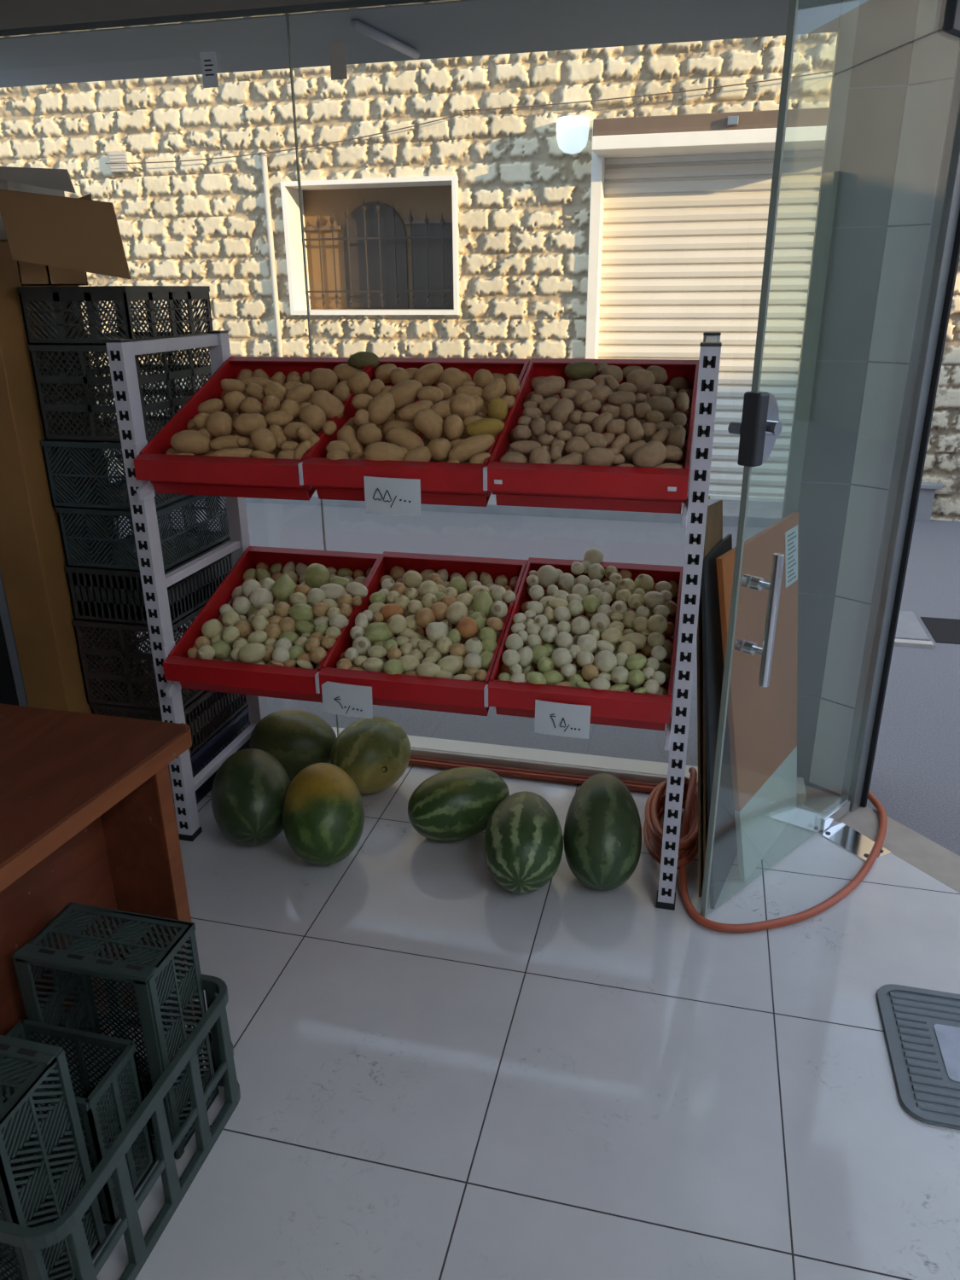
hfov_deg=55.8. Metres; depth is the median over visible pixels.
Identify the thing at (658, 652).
onion
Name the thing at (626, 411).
potato
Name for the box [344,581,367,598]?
onion
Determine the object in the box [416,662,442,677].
onion
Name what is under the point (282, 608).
onion
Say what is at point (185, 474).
tray
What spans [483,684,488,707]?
clip
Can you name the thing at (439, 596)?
onion
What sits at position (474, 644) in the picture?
onion
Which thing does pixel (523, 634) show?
onion
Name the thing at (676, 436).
potato
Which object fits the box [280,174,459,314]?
barred window
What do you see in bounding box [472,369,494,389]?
potato
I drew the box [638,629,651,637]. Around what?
onion
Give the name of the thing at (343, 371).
potato
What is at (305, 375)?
potato
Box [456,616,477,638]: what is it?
onion
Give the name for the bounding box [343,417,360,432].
potato
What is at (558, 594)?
onion
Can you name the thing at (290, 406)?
potato
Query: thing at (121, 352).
display rack
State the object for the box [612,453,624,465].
potato
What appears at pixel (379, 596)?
onion
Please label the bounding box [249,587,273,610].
onion
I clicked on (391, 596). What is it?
onion
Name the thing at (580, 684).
onion
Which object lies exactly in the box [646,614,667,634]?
onion
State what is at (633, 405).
potato
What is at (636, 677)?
onion
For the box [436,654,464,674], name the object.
onion
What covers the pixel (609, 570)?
onion
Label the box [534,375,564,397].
potato
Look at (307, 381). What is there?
potato
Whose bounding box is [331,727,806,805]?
window sill
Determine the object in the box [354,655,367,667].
onion
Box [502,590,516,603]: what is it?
onion
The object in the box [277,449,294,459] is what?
potato
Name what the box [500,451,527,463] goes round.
potato
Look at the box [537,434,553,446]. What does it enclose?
potato
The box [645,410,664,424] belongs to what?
potato
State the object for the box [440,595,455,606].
onion
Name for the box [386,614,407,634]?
onion
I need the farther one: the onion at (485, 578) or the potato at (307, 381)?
the onion at (485, 578)
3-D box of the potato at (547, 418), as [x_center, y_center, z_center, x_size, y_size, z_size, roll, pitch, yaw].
[0.175,-0.594,2.445,0.039,0.048,0.040,-3,21,-8]
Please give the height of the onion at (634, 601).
0.046 m
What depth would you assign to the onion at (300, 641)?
2.61 m
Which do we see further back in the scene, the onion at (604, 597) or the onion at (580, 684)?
the onion at (604, 597)
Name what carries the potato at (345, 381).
in the tray at (185, 474)
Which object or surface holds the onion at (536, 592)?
on the fruits
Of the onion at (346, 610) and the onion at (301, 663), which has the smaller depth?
the onion at (301, 663)
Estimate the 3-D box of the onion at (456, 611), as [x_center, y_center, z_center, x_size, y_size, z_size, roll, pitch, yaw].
[-0.066,-0.076,2.601,0.065,0.065,0.067,-1,21,-2]
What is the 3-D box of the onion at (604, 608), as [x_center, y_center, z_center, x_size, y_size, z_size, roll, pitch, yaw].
[0.346,-0.076,2.519,0.043,0.045,0.044,7,22,18]
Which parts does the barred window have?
arched door, rail, panel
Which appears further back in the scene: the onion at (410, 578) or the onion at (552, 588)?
the onion at (410, 578)
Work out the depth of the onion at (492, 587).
2.68 m
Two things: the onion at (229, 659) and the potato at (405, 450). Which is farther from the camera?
the onion at (229, 659)
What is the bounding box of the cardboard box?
[0,189,131,285]
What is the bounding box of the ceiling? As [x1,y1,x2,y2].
[0,0,841,87]
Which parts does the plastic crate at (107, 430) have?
panel, panel, panel, panel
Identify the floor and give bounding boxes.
[0,764,959,1279]
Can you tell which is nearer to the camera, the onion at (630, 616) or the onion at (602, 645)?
the onion at (602, 645)
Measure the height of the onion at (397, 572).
0.053 m
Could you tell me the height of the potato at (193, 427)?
0.061 m
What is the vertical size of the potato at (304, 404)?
0.031 m
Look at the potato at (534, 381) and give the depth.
2.59 m
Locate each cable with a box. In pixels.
[0,0,351,29]
[104,113,462,163]
[462,70,832,110]
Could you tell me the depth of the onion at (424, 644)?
2.53 m
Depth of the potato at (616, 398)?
2.30 m
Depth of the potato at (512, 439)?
2.37 m
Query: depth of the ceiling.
2.88 m
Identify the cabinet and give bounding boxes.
[0,240,135,714]
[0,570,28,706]
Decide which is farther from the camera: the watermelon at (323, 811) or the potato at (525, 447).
the watermelon at (323, 811)
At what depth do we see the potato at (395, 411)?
2.54 m
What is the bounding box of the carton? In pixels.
[0,166,75,241]
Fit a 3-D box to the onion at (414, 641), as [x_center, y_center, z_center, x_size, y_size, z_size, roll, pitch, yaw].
[-0.182,0.009,2.560,0.043,0.033,0.032,-1,21,-1]
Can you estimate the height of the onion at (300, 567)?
0.051 m
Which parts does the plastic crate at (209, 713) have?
panel, panel, panel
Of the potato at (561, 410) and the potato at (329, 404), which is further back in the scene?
the potato at (329, 404)
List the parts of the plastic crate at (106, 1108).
panel, panel, panel, panel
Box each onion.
[187,647,198,658]
[194,635,210,649]
[197,645,215,659]
[201,618,223,639]
[210,634,223,645]
[210,640,232,660]
[219,605,234,616]
[221,610,239,627]
[222,626,239,643]
[224,656,235,662]
[230,647,239,661]
[231,586,244,599]
[232,596,250,614]
[232,637,249,649]
[233,620,251,638]
[238,642,267,663]
[241,579,261,598]
[242,568,256,581]
[247,630,267,643]
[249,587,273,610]
[251,615,268,631]
[252,658,267,664]
[255,608,271,617]
[256,568,272,581]
[261,577,274,591]
[261,603,274,616]
[262,644,275,661]
[264,622,281,639]
[264,638,277,646]
[267,615,282,624]
[269,562,282,575]
[270,660,284,666]
[271,646,289,663]
[272,570,296,601]
[274,601,290,617]
[274,638,292,650]
[278,616,296,632]
[279,631,298,645]
[282,561,296,572]
[283,659,296,667]
[287,603,314,621]
[288,592,308,605]
[288,645,305,660]
[294,584,309,595]
[294,636,308,650]
[295,620,314,634]
[296,562,307,575]
[296,652,311,662]
[296,659,312,669]
[301,632,310,639]
[304,563,330,588]
[304,637,319,652]
[307,587,325,606]
[308,632,323,645]
[308,646,326,663]
[312,602,328,617]
[314,616,330,627]
[314,622,328,636]
[319,583,347,602]
[320,598,338,609]
[320,634,336,649]
[325,626,341,638]
[326,606,341,619]
[328,576,349,587]
[329,614,349,629]
[336,657,352,669]
[337,567,353,576]
[337,593,352,605]
[339,603,352,616]
[343,647,358,661]
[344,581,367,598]
[349,626,364,639]
[349,666,363,670]
[351,595,361,605]
[352,576,366,584]
[352,636,371,655]
[354,611,367,630]
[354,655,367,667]
[360,657,384,672]
[362,610,374,622]
[364,622,395,644]
[366,567,372,576]
[367,602,384,613]
[367,645,387,658]
[369,591,386,604]
[372,612,383,622]
[373,640,385,646]
[378,588,389,603]
[380,603,404,619]
[381,578,395,591]
[383,639,398,651]
[383,658,403,674]
[386,590,399,603]
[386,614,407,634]
[387,646,401,659]
[389,565,405,581]
[390,581,406,594]
[393,594,409,610]
[395,635,409,646]
[397,654,419,672]
[399,628,421,639]
[399,642,413,655]
[402,570,422,588]
[404,587,418,599]
[404,670,418,675]
[405,615,418,630]
[407,599,423,614]
[408,637,421,648]
[409,647,424,661]
[415,607,435,628]
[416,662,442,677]
[417,639,436,653]
[418,580,439,597]
[419,569,435,581]
[421,593,436,609]
[421,656,436,663]
[424,647,442,663]
[425,621,448,644]
[428,572,440,581]
[430,601,448,621]
[433,577,443,585]
[434,592,447,602]
[434,669,452,679]
[436,568,448,581]
[436,584,446,593]
[436,636,453,653]
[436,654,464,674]
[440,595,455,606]
[443,587,457,598]
[445,601,468,624]
[448,628,460,644]
[449,576,466,593]
[449,643,466,656]
[453,674,473,680]
[455,593,473,606]
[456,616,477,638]
[463,652,482,669]
[464,570,477,584]
[464,667,479,680]
[465,637,482,653]
[467,580,481,588]
[468,585,490,597]
[468,611,486,631]
[472,587,493,616]
[474,669,487,681]
[478,627,496,641]
[478,650,494,670]
[479,571,493,586]
[481,638,497,652]
[485,616,503,631]
[489,584,500,591]
[489,586,506,602]
[489,600,507,618]
[494,575,508,587]
[497,672,510,680]
[501,649,520,667]
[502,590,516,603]
[505,633,523,651]
[509,576,518,588]
[509,663,522,674]
[509,672,527,682]
[511,622,525,634]
[513,612,526,623]
[517,630,528,641]
[517,645,533,667]
[523,618,535,629]
[524,609,536,618]
[524,671,546,684]
[525,600,544,615]
[525,634,541,648]
[526,574,538,587]
[526,623,541,635]
[529,570,537,575]
[529,584,544,600]
[531,644,550,665]
[534,614,547,628]
[536,564,558,587]
[537,657,553,674]
[539,595,555,607]
[540,624,558,642]
[542,669,564,685]
[543,643,558,656]
[544,605,553,619]
[546,584,558,596]
[546,598,569,609]
[551,647,572,668]
[552,589,569,602]
[553,605,570,622]
[554,681,571,686]
[555,569,563,583]
[555,631,573,649]
[556,621,570,633]
[558,572,575,590]
[560,663,576,678]
[566,593,582,602]
[567,599,583,616]
[567,674,583,686]
[568,644,581,658]
[570,561,584,575]
[570,616,589,635]
[571,583,588,598]
[575,575,590,588]
[575,681,591,688]
[576,634,597,653]
[576,650,593,667]
[581,560,591,573]
[581,594,599,614]
[581,663,599,680]
[583,547,603,564]
[587,563,605,580]
[587,628,599,639]
[588,579,601,589]
[588,587,602,598]
[588,677,610,690]
[589,612,610,634]
[593,650,616,673]
[596,604,612,618]
[596,640,615,652]
[596,672,610,680]
[598,592,611,605]
[599,581,615,595]
[600,627,622,644]
[604,565,618,579]
[607,621,625,631]
[608,683,629,691]
[609,572,622,587]
[610,600,627,614]
[610,612,624,621]
[610,665,628,684]
[615,651,628,667]
[616,589,631,604]
[617,570,631,579]
[617,578,635,593]
[617,640,635,656]
[618,632,647,649]
[621,610,638,628]
[622,628,634,635]
[625,653,646,670]
[627,593,643,609]
[627,669,645,686]
[632,587,645,597]
[632,616,648,632]
[633,686,645,693]
[634,574,653,593]
[635,605,649,617]
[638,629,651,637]
[642,666,654,680]
[643,591,665,608]
[643,679,659,694]
[645,657,659,671]
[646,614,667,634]
[646,632,664,647]
[651,645,666,661]
[651,670,665,685]
[652,605,670,616]
[655,581,672,592]
[655,662,670,680]
[656,686,668,695]
[660,589,672,603]
[662,639,672,658]
[663,600,676,616]
[663,622,674,636]
[668,579,679,598]
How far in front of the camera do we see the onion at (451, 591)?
2.66 m
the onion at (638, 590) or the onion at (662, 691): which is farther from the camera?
the onion at (638, 590)
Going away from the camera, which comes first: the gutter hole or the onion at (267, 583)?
the onion at (267, 583)
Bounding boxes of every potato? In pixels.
[165,447,180,454]
[170,430,210,455]
[174,453,194,455]
[186,418,194,430]
[188,424,201,430]
[192,413,209,428]
[197,398,224,414]
[198,427,213,438]
[203,448,215,455]
[205,411,233,437]
[209,435,242,451]
[210,448,252,457]
[221,378,245,393]
[221,389,227,406]
[223,390,245,413]
[223,408,238,423]
[230,430,237,435]
[232,413,267,436]
[236,368,252,389]
[236,436,250,447]
[237,432,250,447]
[239,396,262,413]
[242,377,272,387]
[242,391,250,397]
[245,383,266,401]
[248,440,258,450]
[250,426,276,453]
[250,449,275,458]
[251,368,270,388]
[260,410,269,426]
[262,395,280,413]
[263,381,287,402]
[265,410,292,426]
[268,424,286,448]
[270,372,285,385]
[275,440,292,453]
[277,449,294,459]
[279,399,300,422]
[280,441,298,450]
[283,381,302,390]
[283,421,313,439]
[285,384,314,405]
[286,371,301,382]
[290,438,302,444]
[293,440,312,459]
[296,426,316,442]
[299,401,311,409]
[299,404,326,432]
[301,371,310,383]
[303,378,311,384]
[308,435,319,446]
[309,367,337,391]
[311,389,344,419]
[322,420,337,435]
[325,440,350,453]
[325,448,349,459]
[332,363,361,381]
[332,383,349,401]
[337,379,347,385]
[337,424,363,456]
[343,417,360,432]
[347,351,380,369]
[347,371,371,395]
[349,452,365,459]
[351,394,373,410]
[354,409,369,426]
[356,423,382,445]
[362,433,385,448]
[363,442,405,460]
[366,392,395,425]
[367,378,384,397]
[374,363,396,383]
[380,385,392,393]
[381,417,395,440]
[382,419,419,435]
[384,426,424,451]
[388,379,422,409]
[389,366,409,385]
[393,407,401,414]
[395,411,413,422]
[397,400,433,421]
[399,446,408,454]
[402,446,431,461]
[406,367,418,379]
[413,362,442,387]
[413,408,444,440]
[416,385,443,404]
[422,435,430,447]
[427,437,452,461]
[430,400,451,418]
[430,458,448,462]
[436,383,452,399]
[439,367,466,391]
[441,433,460,442]
[443,391,456,401]
[443,413,464,440]
[447,459,459,463]
[448,433,494,462]
[449,393,476,419]
[450,438,462,448]
[455,385,482,396]
[459,433,470,439]
[461,371,471,381]
[461,380,475,386]
[462,421,466,434]
[463,415,482,427]
[466,418,504,436]
[468,452,491,464]
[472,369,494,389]
[472,395,483,413]
[474,412,489,418]
[480,406,487,415]
[481,378,506,401]
[482,398,489,409]
[487,398,507,420]
[492,372,505,379]
[500,395,515,407]
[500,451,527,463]
[503,373,519,395]
[509,440,541,454]
[510,428,527,442]
[512,424,531,439]
[517,416,531,426]
[522,406,541,419]
[523,401,537,408]
[523,454,529,462]
[524,391,539,407]
[527,430,547,442]
[529,447,551,464]
[530,376,545,389]
[530,394,543,405]
[530,417,546,437]
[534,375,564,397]
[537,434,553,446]
[539,397,558,415]
[541,413,551,424]
[541,445,549,452]
[542,394,559,400]
[545,420,563,436]
[549,444,561,460]
[550,397,574,425]
[550,438,565,452]
[552,452,582,465]
[556,430,572,442]
[559,389,577,400]
[561,449,568,457]
[562,419,575,436]
[564,360,597,380]
[564,436,590,454]
[566,378,575,389]
[568,378,596,393]
[569,410,582,424]
[571,400,581,411]
[572,424,592,436]
[573,389,593,409]
[580,412,599,424]
[581,399,601,413]
[581,447,614,465]
[583,431,607,448]
[588,384,612,404]
[591,412,612,433]
[593,374,609,385]
[595,361,608,373]
[599,365,622,383]
[599,401,611,412]
[601,404,619,419]
[602,432,615,445]
[605,375,619,392]
[605,418,625,436]
[607,390,635,407]
[607,448,619,454]
[610,433,629,453]
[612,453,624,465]
[616,463,634,466]
[617,382,636,392]
[619,403,634,419]
[621,453,634,465]
[622,365,644,378]
[622,440,645,460]
[624,418,644,441]
[626,369,654,394]
[626,414,645,424]
[631,394,647,410]
[632,440,666,467]
[634,401,651,419]
[635,393,645,402]
[640,436,651,442]
[641,422,656,437]
[645,393,651,400]
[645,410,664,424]
[646,365,667,383]
[646,395,674,413]
[648,384,665,397]
[650,428,669,443]
[654,462,683,468]
[655,421,674,431]
[662,407,674,420]
[663,385,677,396]
[663,459,676,463]
[664,444,682,461]
[665,391,677,401]
[666,424,686,448]
[668,376,689,391]
[669,412,686,425]
[674,392,689,411]
[674,407,691,420]
[676,446,685,463]
[677,389,692,401]
[682,422,689,440]
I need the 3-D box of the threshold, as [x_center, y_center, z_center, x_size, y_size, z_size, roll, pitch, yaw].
[1.831,0.993,1.965,0.182,0.079,2.976,-12,24,-27]
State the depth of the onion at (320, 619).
2.65 m
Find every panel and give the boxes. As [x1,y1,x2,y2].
[285,0,860,736]
[701,534,737,908]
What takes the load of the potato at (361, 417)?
in the tray at (457, 484)
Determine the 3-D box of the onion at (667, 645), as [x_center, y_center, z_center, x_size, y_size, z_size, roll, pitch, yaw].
[0.515,0.026,2.516,0.042,0.053,0.043,-1,21,-2]
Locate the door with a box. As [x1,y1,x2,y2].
[699,0,959,917]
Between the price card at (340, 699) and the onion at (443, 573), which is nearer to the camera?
the price card at (340, 699)
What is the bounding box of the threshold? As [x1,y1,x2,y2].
[804,785,959,893]
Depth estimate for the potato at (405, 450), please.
2.30 m
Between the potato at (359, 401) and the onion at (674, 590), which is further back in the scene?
the onion at (674, 590)
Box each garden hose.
[408,758,666,793]
[410,755,659,786]
[643,767,887,932]
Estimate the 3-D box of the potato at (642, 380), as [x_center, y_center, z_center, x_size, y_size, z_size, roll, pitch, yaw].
[0.428,-0.688,2.419,0.075,0.065,0.064,-1,21,-3]
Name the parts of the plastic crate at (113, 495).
panel, panel, panel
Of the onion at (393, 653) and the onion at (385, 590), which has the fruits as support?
the onion at (393, 653)
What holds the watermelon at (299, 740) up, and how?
on the floor
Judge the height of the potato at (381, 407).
0.084 m
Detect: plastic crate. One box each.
[0,956,240,1279]
[0,1018,156,1224]
[0,1035,105,1279]
[11,901,218,1159]
[16,285,213,345]
[27,344,211,442]
[40,439,194,511]
[54,494,229,571]
[64,539,232,626]
[71,605,206,711]
[90,671,248,756]
[168,705,250,804]
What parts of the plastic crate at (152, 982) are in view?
panel, panel, panel, panel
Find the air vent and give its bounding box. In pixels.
[108,151,133,172]
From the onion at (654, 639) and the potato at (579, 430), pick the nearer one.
the potato at (579, 430)
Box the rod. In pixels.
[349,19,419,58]
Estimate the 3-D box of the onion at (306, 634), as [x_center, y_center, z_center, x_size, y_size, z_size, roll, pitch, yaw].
[-0.507,-0.007,2.647,0.031,0.032,0.030,-19,28,-39]
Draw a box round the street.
[114,500,959,855]
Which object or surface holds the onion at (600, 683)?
on the onion
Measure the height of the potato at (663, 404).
0.042 m
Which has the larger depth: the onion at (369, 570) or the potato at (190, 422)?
the onion at (369, 570)
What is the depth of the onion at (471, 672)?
2.44 m
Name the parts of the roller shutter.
guide rail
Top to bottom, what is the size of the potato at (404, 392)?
0.076 m
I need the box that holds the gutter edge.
[893,638,934,648]
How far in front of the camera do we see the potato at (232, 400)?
2.50 m
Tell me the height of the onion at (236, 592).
0.044 m
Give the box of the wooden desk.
[0,704,197,1079]
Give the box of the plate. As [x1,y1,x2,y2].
[818,822,891,861]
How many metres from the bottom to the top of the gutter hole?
0.014 m
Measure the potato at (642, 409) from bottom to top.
0.043 m
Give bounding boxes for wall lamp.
[556,115,589,154]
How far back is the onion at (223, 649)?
2.62 m
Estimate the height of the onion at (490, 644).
0.047 m
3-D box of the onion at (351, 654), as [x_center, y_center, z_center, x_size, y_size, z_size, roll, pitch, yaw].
[-0.360,0.041,2.541,0.040,0.040,0.040,17,27,38]
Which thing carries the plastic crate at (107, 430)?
on the plastic crate at (113, 495)
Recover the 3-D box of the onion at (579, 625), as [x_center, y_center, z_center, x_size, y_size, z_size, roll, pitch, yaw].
[0.275,-0.038,2.489,0.051,0.053,0.052,-3,21,-7]
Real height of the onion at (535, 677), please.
0.045 m
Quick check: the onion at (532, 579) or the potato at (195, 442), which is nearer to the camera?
the potato at (195, 442)
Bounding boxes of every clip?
[297,461,303,485]
[314,671,319,693]
[482,465,487,490]
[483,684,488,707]
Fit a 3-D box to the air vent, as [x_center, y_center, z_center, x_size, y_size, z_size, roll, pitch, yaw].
[-2.913,-3.880,7.356,0.160,0.140,0.086,5,22,13]
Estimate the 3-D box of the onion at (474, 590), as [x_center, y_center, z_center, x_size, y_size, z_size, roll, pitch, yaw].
[0.000,-0.138,2.671,0.067,0.048,0.046,-2,21,-4]
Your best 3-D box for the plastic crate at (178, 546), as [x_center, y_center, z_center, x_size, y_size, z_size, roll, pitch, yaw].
[-1.071,-0.381,2.954,0.343,0.192,0.458,5,22,13]
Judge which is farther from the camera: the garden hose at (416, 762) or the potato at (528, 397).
the garden hose at (416, 762)
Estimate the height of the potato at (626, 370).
0.036 m
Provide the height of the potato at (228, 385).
0.043 m
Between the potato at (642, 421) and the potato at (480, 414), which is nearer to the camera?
the potato at (642, 421)
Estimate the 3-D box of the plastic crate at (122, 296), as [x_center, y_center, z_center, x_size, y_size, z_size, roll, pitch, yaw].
[-1.073,-0.978,2.722,0.343,0.157,0.458,5,22,13]
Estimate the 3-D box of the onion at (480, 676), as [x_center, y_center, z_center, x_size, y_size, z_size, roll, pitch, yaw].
[0.004,0.096,2.431,0.032,0.034,0.034,12,25,30]
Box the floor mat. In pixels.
[876,983,959,1129]
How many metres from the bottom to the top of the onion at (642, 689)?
0.024 m
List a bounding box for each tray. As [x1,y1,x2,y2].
[133,356,367,500]
[162,546,382,702]
[302,357,530,506]
[317,551,528,715]
[486,358,699,513]
[487,557,683,731]
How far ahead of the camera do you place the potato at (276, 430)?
2.40 m
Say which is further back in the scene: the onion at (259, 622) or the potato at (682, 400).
the onion at (259, 622)
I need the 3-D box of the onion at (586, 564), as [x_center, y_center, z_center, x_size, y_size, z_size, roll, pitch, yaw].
[0.321,-0.222,2.756,0.036,0.038,0.037,1,21,4]
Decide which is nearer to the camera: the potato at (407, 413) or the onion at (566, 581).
the potato at (407, 413)
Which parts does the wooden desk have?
panel, panel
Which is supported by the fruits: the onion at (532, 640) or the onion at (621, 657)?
the onion at (621, 657)
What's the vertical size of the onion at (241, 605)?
0.054 m
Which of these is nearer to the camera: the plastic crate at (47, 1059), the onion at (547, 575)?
the plastic crate at (47, 1059)
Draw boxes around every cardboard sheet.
[696,583,703,897]
[703,500,722,895]
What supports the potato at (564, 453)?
in the tray at (613, 488)
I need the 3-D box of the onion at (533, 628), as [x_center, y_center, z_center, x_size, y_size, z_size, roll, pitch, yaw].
[0.148,-0.025,2.498,0.038,0.038,0.038,8,23,21]
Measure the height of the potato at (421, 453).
0.054 m
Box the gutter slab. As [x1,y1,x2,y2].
[895,610,929,640]
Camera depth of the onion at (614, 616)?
2.49 m
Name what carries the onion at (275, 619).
in the tray at (192, 673)
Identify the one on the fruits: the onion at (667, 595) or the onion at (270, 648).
the onion at (270, 648)
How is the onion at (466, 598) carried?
in the tray at (397, 690)
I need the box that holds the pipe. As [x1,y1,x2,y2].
[260,151,283,356]
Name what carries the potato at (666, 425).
in the tray at (613, 488)
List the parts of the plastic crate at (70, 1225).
rail, rail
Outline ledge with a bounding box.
[914,482,942,521]
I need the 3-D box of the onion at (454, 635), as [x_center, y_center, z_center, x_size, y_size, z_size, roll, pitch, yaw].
[-0.072,-0.007,2.533,0.039,0.048,0.039,-7,22,-17]
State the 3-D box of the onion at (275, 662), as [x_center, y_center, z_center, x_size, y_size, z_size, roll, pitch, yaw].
[-0.572,0.067,2.556,0.037,0.020,0.016,4,22,11]
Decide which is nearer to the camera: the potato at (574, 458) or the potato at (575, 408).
the potato at (574, 458)
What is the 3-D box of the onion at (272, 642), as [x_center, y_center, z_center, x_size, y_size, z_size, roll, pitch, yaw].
[-0.609,0.012,2.642,0.038,0.037,0.036,-14,25,-31]
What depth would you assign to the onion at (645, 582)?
2.64 m
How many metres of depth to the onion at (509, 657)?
2.41 m
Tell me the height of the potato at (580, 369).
0.054 m
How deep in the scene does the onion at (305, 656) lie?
2.56 m
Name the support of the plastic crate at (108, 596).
on the plastic crate at (130, 684)
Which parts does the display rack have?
tray arm, post, tray arm, post, tray arm, tray arm, post, post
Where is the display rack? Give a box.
[105,330,721,910]
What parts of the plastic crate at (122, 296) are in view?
panel, panel, panel, panel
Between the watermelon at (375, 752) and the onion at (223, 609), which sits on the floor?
the watermelon at (375, 752)
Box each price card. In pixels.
[321,680,372,718]
[363,476,421,516]
[534,699,590,738]
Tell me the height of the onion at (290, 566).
0.052 m
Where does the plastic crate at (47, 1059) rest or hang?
in the plastic crate at (70, 1225)
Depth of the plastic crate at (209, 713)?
3.06 m
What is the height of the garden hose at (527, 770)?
0.020 m
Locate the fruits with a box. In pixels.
[192,562,669,689]
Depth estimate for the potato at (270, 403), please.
2.48 m
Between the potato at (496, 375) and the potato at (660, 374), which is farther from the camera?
the potato at (496, 375)
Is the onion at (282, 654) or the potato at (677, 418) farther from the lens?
the onion at (282, 654)
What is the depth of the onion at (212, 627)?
2.67 m
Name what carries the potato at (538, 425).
in the tray at (613, 488)
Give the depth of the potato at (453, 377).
2.51 m
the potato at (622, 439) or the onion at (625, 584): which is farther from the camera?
the onion at (625, 584)
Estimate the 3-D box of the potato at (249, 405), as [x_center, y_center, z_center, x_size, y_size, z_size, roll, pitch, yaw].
[-0.631,-0.641,2.494,0.057,0.053,0.056,19,28,40]
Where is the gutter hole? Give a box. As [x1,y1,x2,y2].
[920,616,959,644]
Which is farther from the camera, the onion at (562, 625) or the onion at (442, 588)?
the onion at (442, 588)
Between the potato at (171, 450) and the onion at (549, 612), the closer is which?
the potato at (171, 450)
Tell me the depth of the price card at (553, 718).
2.35 m
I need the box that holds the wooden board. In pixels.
[715,512,798,883]
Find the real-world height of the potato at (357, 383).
0.070 m
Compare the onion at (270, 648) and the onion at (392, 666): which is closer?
the onion at (392, 666)
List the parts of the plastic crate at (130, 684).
panel, panel, panel, panel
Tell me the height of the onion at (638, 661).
0.046 m
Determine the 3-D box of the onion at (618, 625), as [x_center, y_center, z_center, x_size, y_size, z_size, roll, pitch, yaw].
[0.370,-0.033,2.472,0.040,0.038,0.041,16,26,36]
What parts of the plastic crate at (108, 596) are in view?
panel, panel, panel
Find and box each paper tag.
[199,51,218,87]
[329,41,347,80]
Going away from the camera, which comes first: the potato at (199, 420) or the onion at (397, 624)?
the potato at (199, 420)
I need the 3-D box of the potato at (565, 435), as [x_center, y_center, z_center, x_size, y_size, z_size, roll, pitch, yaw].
[0.207,-0.501,2.228,0.039,0.028,0.027,0,21,1]
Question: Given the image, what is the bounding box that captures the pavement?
[108,473,783,527]
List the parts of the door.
lock plate, handle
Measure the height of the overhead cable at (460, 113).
0.235 m
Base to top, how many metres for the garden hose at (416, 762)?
0.020 m
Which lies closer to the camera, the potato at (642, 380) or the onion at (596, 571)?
the potato at (642, 380)
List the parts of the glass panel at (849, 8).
pane, trim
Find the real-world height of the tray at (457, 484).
0.320 m
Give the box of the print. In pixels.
[203,59,214,75]
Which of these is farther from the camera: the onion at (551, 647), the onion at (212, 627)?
the onion at (212, 627)
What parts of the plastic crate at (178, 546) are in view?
panel, panel, panel, panel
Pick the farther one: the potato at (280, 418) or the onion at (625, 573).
the onion at (625, 573)
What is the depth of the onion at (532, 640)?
2.46 m
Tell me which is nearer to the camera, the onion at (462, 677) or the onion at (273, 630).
the onion at (462, 677)
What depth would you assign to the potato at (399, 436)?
2.32 m
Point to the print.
(208, 64)
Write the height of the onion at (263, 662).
0.043 m
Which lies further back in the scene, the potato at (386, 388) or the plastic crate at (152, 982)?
the potato at (386, 388)
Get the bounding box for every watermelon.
[210,748,290,845]
[250,709,337,779]
[282,762,364,865]
[330,716,410,793]
[407,767,509,841]
[482,791,563,893]
[563,773,641,890]
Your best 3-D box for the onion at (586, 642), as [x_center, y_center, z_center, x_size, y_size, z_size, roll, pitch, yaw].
[0.289,0.013,2.435,0.057,0.057,0.057,-3,21,-7]
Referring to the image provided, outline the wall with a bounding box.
[0,31,959,521]
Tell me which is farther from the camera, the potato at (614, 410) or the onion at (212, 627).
the onion at (212, 627)
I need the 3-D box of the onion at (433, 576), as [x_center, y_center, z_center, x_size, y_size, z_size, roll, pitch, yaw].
[-0.140,-0.188,2.784,0.035,0.035,0.036,-6,22,-14]
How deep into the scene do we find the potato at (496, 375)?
2.61 m
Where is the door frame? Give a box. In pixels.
[797,0,959,797]
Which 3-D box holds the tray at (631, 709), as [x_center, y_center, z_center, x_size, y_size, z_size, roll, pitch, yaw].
[0.318,-0.003,2.572,0.474,0.298,0.594,5,22,13]
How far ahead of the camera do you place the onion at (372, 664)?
2.49 m
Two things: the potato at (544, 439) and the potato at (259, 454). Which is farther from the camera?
the potato at (259, 454)
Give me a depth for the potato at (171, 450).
2.46 m
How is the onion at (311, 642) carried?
in the tray at (192, 673)
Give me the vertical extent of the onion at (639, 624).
0.046 m
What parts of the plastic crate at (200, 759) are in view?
panel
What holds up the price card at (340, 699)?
attached to the tray at (397, 690)
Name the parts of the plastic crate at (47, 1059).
panel, panel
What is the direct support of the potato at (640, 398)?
in the tray at (613, 488)
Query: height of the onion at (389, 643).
0.040 m
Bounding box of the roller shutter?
[585,107,828,502]
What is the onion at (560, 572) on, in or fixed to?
on the fruits
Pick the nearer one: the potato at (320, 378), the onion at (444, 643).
the onion at (444, 643)

